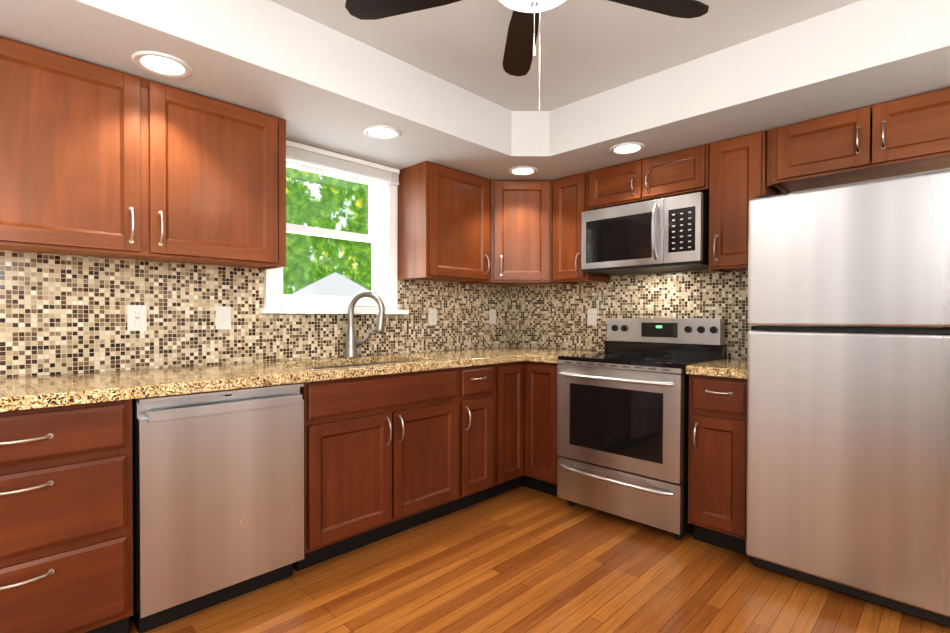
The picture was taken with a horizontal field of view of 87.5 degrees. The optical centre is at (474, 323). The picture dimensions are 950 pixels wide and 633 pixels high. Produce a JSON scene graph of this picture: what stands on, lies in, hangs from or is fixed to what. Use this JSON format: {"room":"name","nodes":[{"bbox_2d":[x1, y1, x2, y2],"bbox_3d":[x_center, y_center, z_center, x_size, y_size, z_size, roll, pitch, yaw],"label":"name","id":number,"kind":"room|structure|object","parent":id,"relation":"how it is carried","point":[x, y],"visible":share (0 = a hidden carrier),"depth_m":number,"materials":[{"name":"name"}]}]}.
{"room":"kitchen","nodes":[
{"label":"kitchen","id":0,"kind":"room"},
{"bbox_2d":[1,250,508,377],"bbox_3d":[-1.238,-0.075,2.661,0.150,2.390,4.600,1,1,45],"label":"wall","id":1,"kind":"structure","parent":0,"point":[324,307],"depth_m":2.83,"materials":[{"name":"white paint"}]},
{"bbox_2d":[0,36,285,270],"bbox_3d":[-1.425,-0.633,2.096,0.364,0.718,1.182,1,1,45],"label":"upper cabinet","id":2,"kind":"object","parent":1,"relation":"attached to","point":[96,160],"visible":1,"depth_m":1.96,"materials":[{"name":"brown wood"}]},
{"bbox_2d":[0,250,513,377],"bbox_3d":[-0.873,-0.045,2.919,0.008,0.496,3.420,1,1,45],"label":"backsplash","id":3,"kind":"structure","parent":1,"relation":"attached to","point":[63,314],"depth_m":2.38,"materials":[{"name":"tile"}]},
{"bbox_2d":[127,305,146,330],"bbox_3d":[-1.526,-0.024,2.245,0.009,0.116,0.072,1,1,45],"label":"electrical outlet","id":4,"kind":"object","parent":3,"relation":"attached to","point":[136,318],"visible":1,"depth_m":2.24,"materials":[{"name":"white plastic"}]},
{"bbox_2d":[216,306,230,329],"bbox_3d":[-1.268,-0.026,2.506,0.009,0.116,0.072,1,1,45],"label":"outlet","id":5,"kind":"object","parent":3,"relation":"attached to","point":[223,317],"visible":1,"depth_m":2.50,"materials":[{"name":"white plastic"}]},
{"bbox_2d":[428,309,436,324],"bbox_3d":[-0.294,-0.044,3.492,0.008,0.116,0.072,1,1,45],"label":"electrical outlet","id":6,"kind":"object","parent":3,"relation":"attached to","point":[432,316],"visible":1,"depth_m":3.49,"materials":[{"name":"white plastic"}]},
{"bbox_2d":[489,310,495,323],"bbox_3d":[0.146,-0.050,3.938,0.008,0.116,0.072,1,1,45],"label":"electrical outlet","id":7,"kind":"object","parent":3,"relation":"attached to","point":[492,316],"visible":1,"depth_m":3.93,"materials":[{"name":"white plastic"}]},
{"bbox_2d":[259,140,408,313],"bbox_3d":[-0.843,-0.528,3.007,0.207,0.945,0.955,1,1,45],"label":"window","id":8,"kind":"structure","parent":1,"relation":"in","point":[382,182],"depth_m":3.07,"materials":[{"name":"white"}]},
{"bbox_2d":[397,161,490,283],"bbox_3d":[-0.179,-0.646,3.356,0.364,0.718,0.586,1,1,45],"label":"upper cabinet","id":9,"kind":"object","parent":1,"relation":"attached to","point":[444,223],"visible":0.96,"depth_m":3.20,"materials":[{"name":"brown wood"}]},
{"bbox_2d":[129,486,949,632],"bbox_3d":[0.448,1.194,1.007,4.900,0.100,4.600,1,1,45],"label":"floor","id":10,"kind":"structure","parent":0,"point":[522,559],"depth_m":2.11,"materials":[{"name":"brown wood"}]},
{"bbox_2d":[0,399,133,632],"bbox_3d":[-1.609,0.696,1.712,0.669,0.869,0.618,1,1,45],"label":"drawers","id":11,"kind":"object","parent":10,"relation":"on","point":[66,519],"visible":0.94,"depth_m":1.60,"materials":[{"name":"brown wood"}]},
{"bbox_2d":[130,383,303,632],"bbox_3d":[-1.168,0.693,2.155,0.652,0.866,0.606,1,1,45],"label":"dishwasher","id":12,"kind":"object","parent":10,"relation":"on","point":[218,497],"visible":0.88,"depth_m":1.90,"materials":[{"name":"silver metal"}]},
{"bbox_2d":[293,366,457,570],"bbox_3d":[-0.620,0.686,2.712,0.669,0.869,0.925,1,1,45],"label":"base cabinet","id":13,"kind":"object","parent":10,"relation":"on","point":[380,457],"visible":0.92,"depth_m":2.44,"materials":[{"name":"brown wood"}]},
{"bbox_2d":[448,364,492,513],"bbox_3d":[-0.187,0.681,3.151,0.669,0.869,0.300,1,1,45],"label":"base cabinet","id":14,"kind":"object","parent":10,"relation":"on","point":[475,426],"visible":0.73,"depth_m":2.94,"materials":[{"name":"brown wood"}]},
{"bbox_2d":[484,361,558,499],"bbox_3d":[0.329,0.678,3.499,0.912,0.869,0.912,1,1,45],"label":"base cabinet","id":15,"kind":"object","parent":10,"relation":"on","point":[525,423],"visible":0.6,"depth_m":3.17,"materials":[{"name":"brown wood"}]},
{"bbox_2d":[0,346,567,411],"bbox_3d":[-0.641,0.314,2.689,0.649,0.214,3.405,1,1,45],"label":"countertop","id":16,"kind":"structure","parent":15,"relation":"on","point":[29,392],"depth_m":2.05,"materials":[{"name":"stone"}]},
{"bbox_2d":[344,291,384,357],"bbox_3d":[-0.646,0.007,2.912,0.231,0.392,0.169,1,1,45],"label":"faucet","id":17,"kind":"object","parent":16,"relation":"on","point":[352,342],"visible":1,"depth_m":2.91,"materials":[{"name":"silver metal"}]},
{"bbox_2d":[528,349,602,363],"bbox_3d":[0.657,0.222,3.347,0.236,0.043,0.645,1,1,45],"label":"countertop","id":18,"kind":"structure","parent":15,"relation":"on","point":[547,356],"depth_m":3.21,"materials":[{"name":"stone"}]},
{"bbox_2d":[557,318,726,539],"bbox_3d":[0.976,0.546,2.960,0.758,1.150,0.727,1,1,45],"label":"range","id":19,"kind":"object","parent":10,"relation":"on","point":[622,420],"visible":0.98,"depth_m":2.76,"materials":[{"name":"silver metal"}]},
{"bbox_2d":[688,374,747,555],"bbox_3d":[1.385,0.692,2.626,0.285,0.869,0.669,1,1,45],"label":"base cabinet","id":20,"kind":"object","parent":10,"relation":"on","point":[717,432],"visible":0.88,"depth_m":2.42,"materials":[{"name":"brown wood"}]},
{"bbox_2d":[686,358,746,378],"bbox_3d":[1.389,0.233,2.623,0.285,0.043,0.645,1,1,45],"label":"countertop","id":21,"kind":"structure","parent":20,"relation":"on","point":[730,367],"depth_m":2.44,"materials":[{"name":"stone"}]},
{"bbox_2d":[745,169,949,626],"bbox_3d":[1.716,0.282,2.196,0.760,1.700,0.753,1,1,45],"label":"refrigerator","id":22,"kind":"object","parent":10,"relation":"on","point":[848,426],"visible":1,"depth_m":1.96,"materials":[{"name":"silver metal"}]},
{"bbox_2d":[270,0,860,110],"bbox_3d":[0.454,-1.296,0.977,4.900,0.100,4.600,1,1,45],"label":"ceiling","id":23,"kind":"structure","parent":0,"point":[588,48],"depth_m":2.19,"materials":[{"name":"grey paint"}]},
{"bbox_2d":[345,0,461,19],"label":"blade","id":24,"kind":"object","parent":23,"relation":"hanging from","point":[360,9],"depth_m":1.64,"materials":[{"name":"brown wood"}]},
{"bbox_2d":[0,0,949,179],"bbox_3d":[0.453,-1.111,0.979,4.600,0.270,4.300,1,1,45],"label":"soffit ceiling","id":25,"kind":"structure","parent":23,"relation":"attached to","point":[312,83],"depth_m":2.17,"materials":[{"name":"grey paint"}]},
{"bbox_2d":[131,51,192,77],"bbox_3d":[-1.194,-0.986,1.900,0.198,0.008,0.198,1,1,45],"label":"recessed light","id":26,"kind":"object","parent":25,"relation":"in","point":[162,64],"visible":1,"depth_m":1.89,"materials":[{"name":"white"}]},
{"bbox_2d":[363,125,400,139],"bbox_3d":[-0.482,-0.993,2.592,0.198,0.008,0.198,1,1,45],"label":"recessed light","id":27,"kind":"object","parent":25,"relation":"in","point":[381,132],"visible":0.98,"depth_m":2.58,"materials":[{"name":"white"}]},
{"bbox_2d":[508,166,537,175],"bbox_3d":[0.319,-1.000,3.271,0.198,0.008,0.198,1,1,45],"label":"recessed light","id":28,"kind":"object","parent":25,"relation":"in","point":[522,171],"visible":1,"depth_m":3.26,"materials":[{"name":"white"}]},
{"bbox_2d":[609,142,645,154],"bbox_3d":[0.872,-0.993,2.831,0.198,0.008,0.198,1,1,45],"label":"recessed light","id":29,"kind":"object","parent":25,"relation":"in","point":[629,148],"visible":1,"depth_m":2.82,"materials":[{"name":"white"}]},
{"bbox_2d":[499,0,564,110],"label":"ceiling fan light","id":30,"kind":"object","parent":23,"relation":"hanging from","point":[520,46],"depth_m":1.78,"materials":[{"name":"white"}]},
{"bbox_2d":[608,0,708,18],"label":"blade","id":31,"kind":"object","parent":23,"relation":"hanging from","point":[688,9],"depth_m":1.65,"materials":[{"name":"brown wood"}]},
{"bbox_2d":[519,168,949,358],"bbox_3d":[2.068,-0.066,2.522,4.750,2.390,0.150,1,1,45],"label":"wall","id":32,"kind":"structure","parent":0,"point":[781,192],"depth_m":2.52,"materials":[{"name":"white paint"}]},
{"bbox_2d":[471,180,574,285],"bbox_3d":[0.330,-0.649,3.699,0.606,0.718,0.606,1,1,45],"label":"upper cabinet","id":33,"kind":"object","parent":32,"relation":"attached to","point":[521,232],"visible":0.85,"depth_m":3.47,"materials":[{"name":"brown wood"}]},
{"bbox_2d":[552,172,610,283],"bbox_3d":[0.735,-0.645,3.469,0.282,0.718,0.364,1,1,45],"label":"upper cabinet","id":34,"kind":"object","parent":32,"relation":"attached to","point":[570,199],"visible":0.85,"depth_m":3.38,"materials":[{"name":"brown wood"}]},
{"bbox_2d":[514,270,750,358],"bbox_3d":[1.027,0.078,3.441,1.962,0.846,0.008,1,1,45],"label":"backsplash","id":35,"kind":"structure","parent":32,"relation":"attached to","point":[551,316],"depth_m":3.42,"materials":[{"name":"tile"}]},
{"bbox_2d":[587,309,596,324],"bbox_3d":[0.853,-0.046,3.600,0.072,0.116,0.008,1,1,45],"label":"electrical outlet","id":36,"kind":"object","parent":35,"relation":"attached to","point":[591,316],"visible":1,"depth_m":3.60,"materials":[{"name":"white plastic"}]},
{"bbox_2d":[588,144,708,209],"bbox_3d":[1.109,-0.874,3.097,0.760,0.250,0.364,1,1,45],"label":"upper cabinet","id":37,"kind":"object","parent":32,"relation":"attached to","point":[678,172],"visible":0.85,"depth_m":2.96,"materials":[{"name":"brown wood"}]},
{"bbox_2d":[581,192,708,275],"bbox_3d":[1.075,-0.523,3.067,0.752,0.391,0.452,1,1,45],"label":"over-the-range microwave","id":38,"kind":"object","parent":37,"relation":"attached to","point":[667,234],"visible":1,"depth_m":2.91,"materials":[{"name":"silver metal"}]},
{"bbox_2d":[708,130,779,272],"bbox_3d":[1.479,-0.644,2.734,0.274,0.698,0.364,1,1,45],"label":"upper cabinet","id":39,"kind":"object","parent":32,"relation":"attached to","point":[737,173],"visible":0.81,"depth_m":2.65,"materials":[{"name":"brown wood"}]},
{"bbox_2d":[767,87,949,193],"bbox_3d":[1.874,-0.846,2.341,0.829,0.283,0.364,1,1,45],"label":"upper cabinet","id":40,"kind":"object","parent":32,"relation":"attached to","point":[904,136],"visible":0.98,"depth_m":2.28,"materials":[{"name":"brown wood"}]},
{"label":"outside","id":41,"kind":"structure","parent":0,"visible":0},
{"bbox_2d":[283,167,371,293],"bbox_3d":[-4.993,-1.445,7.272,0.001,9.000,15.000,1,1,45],"label":"tree","id":42,"kind":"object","parent":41,"point":[303,242],"depth_m":9.43,"materials":[{"name":"green plant"}]},
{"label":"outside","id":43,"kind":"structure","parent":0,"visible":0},
{"bbox_2d":[290,271,371,296],"bbox_3d":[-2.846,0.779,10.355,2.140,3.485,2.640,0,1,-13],"label":"house","id":44,"kind":"structure","parent":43,"point":[337,282],"depth_m":9.16,"materials":[{"name":"grey"}]}
]}

